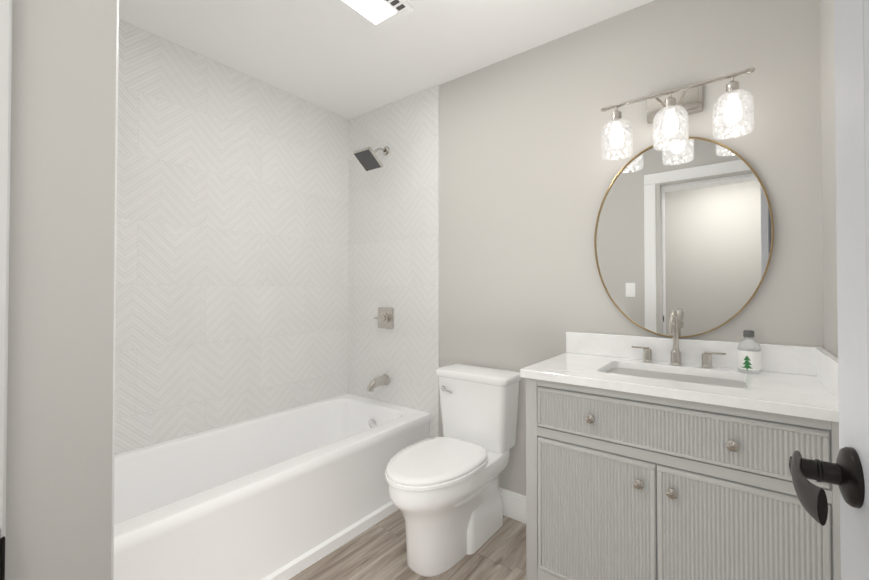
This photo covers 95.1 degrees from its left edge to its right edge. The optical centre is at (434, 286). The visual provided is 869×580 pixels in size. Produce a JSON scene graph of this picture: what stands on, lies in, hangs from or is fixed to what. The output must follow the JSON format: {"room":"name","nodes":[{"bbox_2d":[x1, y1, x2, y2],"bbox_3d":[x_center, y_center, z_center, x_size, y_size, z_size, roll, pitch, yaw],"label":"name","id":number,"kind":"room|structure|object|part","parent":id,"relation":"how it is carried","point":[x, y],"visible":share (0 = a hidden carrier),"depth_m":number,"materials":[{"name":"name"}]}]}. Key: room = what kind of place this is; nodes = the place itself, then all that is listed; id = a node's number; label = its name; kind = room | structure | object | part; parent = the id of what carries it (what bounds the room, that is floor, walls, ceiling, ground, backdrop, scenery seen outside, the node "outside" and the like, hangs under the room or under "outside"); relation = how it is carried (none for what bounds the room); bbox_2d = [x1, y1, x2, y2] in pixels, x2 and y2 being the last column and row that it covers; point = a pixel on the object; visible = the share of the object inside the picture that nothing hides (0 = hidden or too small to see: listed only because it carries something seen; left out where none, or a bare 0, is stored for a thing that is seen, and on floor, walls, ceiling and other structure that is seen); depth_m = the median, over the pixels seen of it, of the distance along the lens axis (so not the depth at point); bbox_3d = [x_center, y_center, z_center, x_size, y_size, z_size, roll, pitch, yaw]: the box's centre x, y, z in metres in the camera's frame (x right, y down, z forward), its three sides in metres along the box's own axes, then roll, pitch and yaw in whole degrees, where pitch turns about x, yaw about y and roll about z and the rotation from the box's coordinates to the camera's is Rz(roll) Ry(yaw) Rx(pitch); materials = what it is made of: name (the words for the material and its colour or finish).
{"room":"bathroom","nodes":[
{"label":"bathroom","id":0,"kind":"room"},
{"bbox_2d":[5,0,116,579],"bbox_3d":[-0.752,-0.021,0.686,2.490,2.440,0.074,-1,-1,38],"label":"wall","id":1,"kind":"structure","parent":0,"point":[60,342],"depth_m":0.38,"materials":[{"name":"grey paint"}]},
{"bbox_2d":[0,0,11,579],"bbox_3d":[-0.245,0.132,0.153,1.040,2.120,0.150,-1,-1,38],"label":"door frame","id":2,"kind":"structure","parent":1,"relation":"attached to","point":[5,65],"depth_m":0.34,"materials":[{"name":"grey wood"}]},
{"bbox_2d":[111,0,118,579],"bbox_3d":[-0.079,0.115,0.220,0.853,2.155,0.010,-1,-1,38],"label":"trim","id":3,"kind":"structure","parent":1,"relation":"attached to","point":[114,327],"depth_m":0.43,"materials":[{"name":"white"}]},
{"bbox_2d":[789,0,868,579],"bbox_3d":[0.338,0.173,0.244,0.139,2.025,0.709,-1,-1,38],"label":"bathroom door","id":4,"kind":"structure","parent":1,"relation":"in","point":[847,472],"depth_m":0.47,"materials":[{"name":"grey wood"}]},
{"bbox_2d":[119,0,653,119],"bbox_3d":[-0.619,-1.269,0.874,2.730,0.060,3.470,-1,-1,38],"label":"ceiling","id":5,"kind":"structure","parent":0,"point":[331,56],"depth_m":1.96,"materials":[{"name":"white paint"}]},
{"bbox_2d":[332,0,413,31],"bbox_3d":[-0.269,-1.217,1.708,0.240,0.024,0.280,-1,-1,38],"label":"recessed light","id":6,"kind":"object","parent":5,"relation":"in","point":[376,15],"visible":0.98,"depth_m":1.74,"materials":[{"name":"plastic"},{"name":"metal"}]},
{"bbox_2d":[289,509,525,579],"bbox_3d":[-0.619,1.230,0.843,2.730,0.060,3.470,-1,-1,38],"label":"floor","id":7,"kind":"structure","parent":0,"point":[376,551],"depth_m":1.76,"materials":[{"name":"brown wood"}]},
{"bbox_2d":[113,394,430,579],"bbox_3d":[-0.860,0.989,1.930,0.764,0.450,1.780,-1,-1,38],"label":"bathtub","id":8,"kind":"object","parent":7,"relation":"on","point":[287,494],"visible":0.79,"depth_m":1.80,"materials":[{"name":"white ceramic"}]},
{"bbox_2d":[385,364,521,576],"bbox_3d":[0.065,0.827,1.869,0.430,0.773,0.726,-1,-1,38],"label":"toilet","id":9,"kind":"object","parent":7,"relation":"on","point":[445,496],"visible":1,"depth_m":1.81,"materials":[{"name":"white ceramic"}]},
{"bbox_2d":[520,331,840,579],"bbox_3d":[0.828,0.710,1.426,0.888,0.995,0.546,-1,-1,38],"label":"bathroom vanity","id":10,"kind":"object","parent":7,"relation":"on","point":[659,467],"visible":0.98,"depth_m":1.25,"materials":[{"name":"grey paint"}]},
{"bbox_2d":[631,310,725,367],"bbox_3d":[0.936,0.203,1.553,0.324,0.219,0.154,-1,-1,38],"label":"faucet","id":11,"kind":"object","parent":10,"relation":"on","point":[675,351],"visible":1,"depth_m":1.58,"materials":[{"name":"silver metal"}]},
{"bbox_2d":[737,330,760,373],"bbox_3d":[1.143,0.236,1.444,0.069,0.150,0.069,-1,-1,38],"label":"soap bottle","id":12,"kind":"object","parent":10,"relation":"on","point":[748,354],"visible":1,"depth_m":1.42,"materials":[{"name":"white plastic"}]},
{"bbox_2d":[439,0,823,495],"bbox_3d":[0.401,-0.003,2.187,2.730,2.440,0.120,-1,-1,38],"label":"wall","id":13,"kind":"structure","parent":0,"point":[527,173],"depth_m":1.88,"materials":[{"name":"grey paint"}]},
{"bbox_2d":[349,85,438,437],"bbox_3d":[-0.297,0.002,2.641,0.813,2.440,0.009,-1,-1,38],"label":"wall tile","id":14,"kind":"structure","parent":13,"relation":"attached to","point":[394,231],"depth_m":2.59,"materials":[{"name":"white tile"}]},
{"bbox_2d":[353,146,388,170],"bbox_3d":[-0.393,-0.848,2.576,0.150,0.182,0.226,-1,-1,38],"label":"shower head","id":15,"kind":"object","parent":14,"relation":"attached to","point":[368,159],"visible":1,"depth_m":2.53},
{"bbox_2d":[367,374,389,391],"bbox_3d":[-0.373,0.631,2.584,0.072,0.090,0.161,-1,-1,38],"label":"tub spout","id":16,"kind":"object","parent":14,"relation":"attached to","point":[384,379],"visible":1,"depth_m":2.56,"materials":[{"name":"silver metal"}]},
{"bbox_2d":[374,307,393,328],"bbox_3d":[-0.342,0.212,2.630,0.140,0.140,0.059,-1,-1,38],"label":"shower valve","id":17,"kind":"object","parent":14,"relation":"attached to","point":[385,317],"visible":1,"depth_m":2.62,"materials":[{"name":"silver metal"}]},
{"bbox_2d":[499,487,525,523],"bbox_3d":[0.333,1.149,2.140,0.776,0.135,0.015,-1,-1,38],"label":"baseboard","id":18,"kind":"structure","parent":13,"relation":"attached to","point":[514,505],"depth_m":2.07,"materials":[{"name":"white wood"}]},
{"bbox_2d":[601,68,754,159],"bbox_3d":[0.943,-0.683,1.580,0.518,0.268,0.194,-1,-1,38],"label":"sconce","id":19,"kind":"object","parent":13,"relation":"attached to","point":[689,98],"depth_m":1.53,"materials":[{"name":"white glass"}]},
{"bbox_3d":[0.920,-0.622,1.550,0.510,0.146,0.120,-1,-1,38],"label":"glass sconce shades","id":20,"kind":"part","parent":19,"relation":"part of","materials":[{"name":"glass"}]},
{"bbox_2d":[594,136,773,337],"bbox_3d":[0.991,-0.200,1.643,0.629,0.823,0.026,-1,-1,38],"label":"oval mirror","id":21,"kind":"object","parent":13,"relation":"attached to","point":[686,232],"visible":0.92,"depth_m":1.62,"materials":[{"name":"gold metal"}]},
{"bbox_2d":[820,0,837,357],"bbox_3d":[0.380,-0.030,0.017,0.120,2.440,3.350,-1,-1,38],"label":"wall","id":22,"kind":"structure","parent":0,"point":[829,230],"depth_m":1.28,"materials":[{"name":"grey paint"}]},
{"bbox_3d":[-1.691,-0.010,1.606,0.120,2.440,3.350,-1,-1,38],"label":"wall","id":23,"kind":"structure","parent":0,"visible":0},
{"bbox_2d":[115,19,348,453],"bbox_3d":[-1.167,-0.003,2.183,0.009,2.440,1.796,-1,-1,38],"label":"wall tile","id":24,"kind":"structure","parent":23,"relation":"attached to","point":[232,282],"depth_m":2.17,"materials":[{"name":"white tile"}]}
]}

